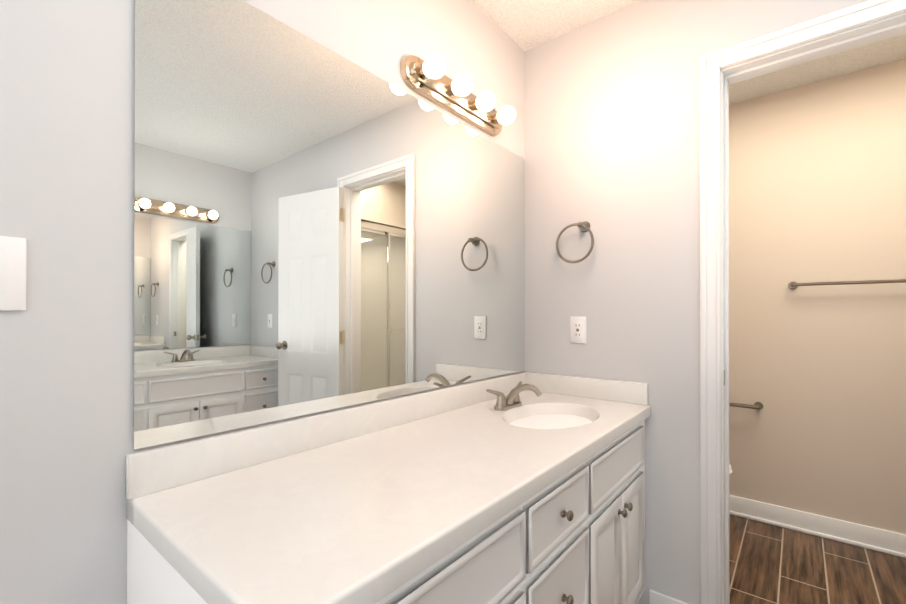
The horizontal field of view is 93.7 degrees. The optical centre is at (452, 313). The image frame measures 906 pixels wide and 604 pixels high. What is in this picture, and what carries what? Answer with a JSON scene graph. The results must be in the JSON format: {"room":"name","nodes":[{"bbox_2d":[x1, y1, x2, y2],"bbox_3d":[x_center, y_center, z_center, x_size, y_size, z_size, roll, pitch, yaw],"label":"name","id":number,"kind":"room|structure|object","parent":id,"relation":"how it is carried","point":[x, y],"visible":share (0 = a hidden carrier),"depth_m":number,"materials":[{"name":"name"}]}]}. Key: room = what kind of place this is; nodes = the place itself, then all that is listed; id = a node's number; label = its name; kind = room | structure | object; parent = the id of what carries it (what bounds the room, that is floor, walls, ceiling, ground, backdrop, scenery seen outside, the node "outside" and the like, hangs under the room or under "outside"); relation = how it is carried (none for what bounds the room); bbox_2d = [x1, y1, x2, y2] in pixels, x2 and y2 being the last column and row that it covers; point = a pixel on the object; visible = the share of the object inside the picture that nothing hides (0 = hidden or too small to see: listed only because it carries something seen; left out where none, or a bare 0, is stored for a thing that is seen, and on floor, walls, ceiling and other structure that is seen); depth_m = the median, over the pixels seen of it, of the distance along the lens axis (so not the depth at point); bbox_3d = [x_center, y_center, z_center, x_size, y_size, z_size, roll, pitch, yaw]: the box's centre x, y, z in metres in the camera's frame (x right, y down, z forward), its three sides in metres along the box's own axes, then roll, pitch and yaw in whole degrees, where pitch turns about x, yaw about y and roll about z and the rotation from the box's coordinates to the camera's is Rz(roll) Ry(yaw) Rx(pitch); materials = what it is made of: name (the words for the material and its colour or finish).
{"room":"bathroom","nodes":[
{"label":"bathroom","id":0,"kind":"room"},
{"bbox_2d":[0,0,523,603],"bbox_3d":[-0.266,-0.030,1.375,0.120,2.440,4.470,0,0,39],"label":"wall","id":1,"kind":"structure","parent":0,"point":[66,212],"depth_m":0.78,"materials":[{"name":"paint"}]},
{"bbox_2d":[0,236,26,310],"bbox_3d":[-0.742,-0.065,0.683,0.016,0.122,0.079,0,0,39],"label":"switch plate","id":2,"kind":"object","parent":1,"relation":"attached to","point":[13,265],"visible":1,"depth_m":0.70,"materials":[{"name":"white plastic"}]},
{"bbox_2d":[133,0,524,449],"bbox_3d":[-0.143,-0.232,1.426,0.005,1.001,1.529,0,0,39],"label":"mirror","id":3,"kind":"object","parent":1,"relation":"attached to","point":[318,227],"visible":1,"depth_m":1.09,"materials":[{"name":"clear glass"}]},
{"bbox_2d":[126,371,647,499],"bbox_3d":[0.067,0.317,1.246,0.553,0.086,1.545,0,0,39],"label":"backsplash","id":4,"kind":"structure","parent":1,"relation":"attached to","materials":[{"name":"stone"}]},
{"bbox_2d":[400,54,515,136],"bbox_3d":[0.061,-0.810,1.582,0.125,0.112,0.590,0,0,39],"label":"sconce","id":5,"kind":"object","parent":1,"relation":"attached to","point":[427,78],"visible":1,"depth_m":1.52,"materials":[{"name":"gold metal"}]},
{"bbox_2d":[471,0,905,104],"bbox_3d":[1.021,-1.303,0.329,3.480,0.100,4.510,0,0,39],"label":"ceiling","id":6,"kind":"structure","parent":0,"point":[524,25],"depth_m":1.94,"materials":[{"name":"white paint"}]},
{"bbox_2d":[524,0,867,603],"bbox_3d":[0.928,-0.029,1.621,1.420,2.440,0.120,0,0,39],"label":"wall","id":7,"kind":"structure","parent":0,"point":[612,129],"depth_m":1.69,"materials":[{"name":"paint"}]},
{"bbox_2d":[556,221,593,262],"bbox_3d":[0.530,-0.305,1.828,0.171,0.185,0.062,0,0,39],"label":"towel ring","id":8,"kind":"object","parent":7,"relation":"attached to","point":[584,226],"visible":1,"depth_m":1.81,"materials":[{"name":"silver metal"}]},
{"bbox_2d":[570,317,585,343],"bbox_3d":[0.545,0.073,1.849,0.072,0.116,0.009,0,0,39],"label":"electrical outlet plate","id":9,"kind":"object","parent":7,"relation":"attached to","point":[577,329],"visible":1,"depth_m":1.85,"materials":[{"name":"white plastic"}]},
{"bbox_2d":[650,589,687,603],"bbox_3d":[0.837,1.135,1.598,0.182,0.110,0.024,0,0,39],"label":"baseboard","id":10,"kind":"structure","parent":7,"relation":"attached to","point":[656,597],"depth_m":1.63,"materials":[{"name":"white wood"}]},
{"bbox_2d":[700,0,905,603],"bbox_3d":[1.232,0.127,1.372,0.735,2.125,0.158,0,0,39],"label":"door frame","id":11,"kind":"structure","parent":7,"relation":"attached to","point":[713,64],"depth_m":1.52,"materials":[{"name":"white wood"}]},
{"bbox_2d":[729,59,905,533],"bbox_3d":[2.395,-0.028,2.011,3.200,2.440,0.120,0,0,39],"label":"wall","id":12,"kind":"structure","parent":0,"point":[817,181],"depth_m":2.27,"materials":[{"name":"paint"}]},
{"bbox_2d":[729,402,762,409],"bbox_3d":[1.619,0.534,2.518,0.357,0.044,0.072,0,0,39],"label":"rail","id":13,"kind":"object","parent":12,"relation":"attached to","point":[758,405],"visible":0.56,"depth_m":2.43,"materials":[{"name":"silver metal"}]},
{"bbox_2d":[729,495,905,557],"bbox_3d":[1.861,1.138,2.349,1.939,0.110,0.024,0,0,39],"label":"baseboard","id":14,"kind":"structure","parent":12,"relation":"attached to","point":[874,538],"depth_m":2.26,"materials":[{"name":"white wood"}]},
{"bbox_2d":[788,279,905,288],"bbox_3d":[2.099,-0.155,2.132,0.655,0.044,0.068,0,0,39],"label":"towel rail","id":15,"kind":"object","parent":12,"relation":"attached to","point":[793,285],"visible":1,"depth_m":2.17,"materials":[{"name":"silver metal"}]},
{"bbox_2d":[730,514,905,603],"bbox_3d":[1.021,1.237,0.322,3.480,0.100,4.510,0,0,39],"label":"floor","id":16,"kind":"structure","parent":0,"point":[771,564],"depth_m":1.96,"materials":[{"name":"brown tile"}]},
{"bbox_2d":[126,371,650,603],"bbox_3d":[0.079,0.725,1.236,0.582,0.928,1.545,0,0,39],"label":"bathroom vanity","id":17,"kind":"object","parent":16,"relation":"on","point":[525,487],"visible":1,"depth_m":0.91,"materials":[{"name":"white stone"}]},
{"bbox_2d":[486,381,541,410],"bbox_3d":[0.257,0.311,1.591,0.168,0.098,0.248,0,0,39],"label":"faucet","id":18,"kind":"object","parent":17,"relation":"on","point":[512,402],"depth_m":1.59,"materials":[{"name":"silver metal"}]}
]}

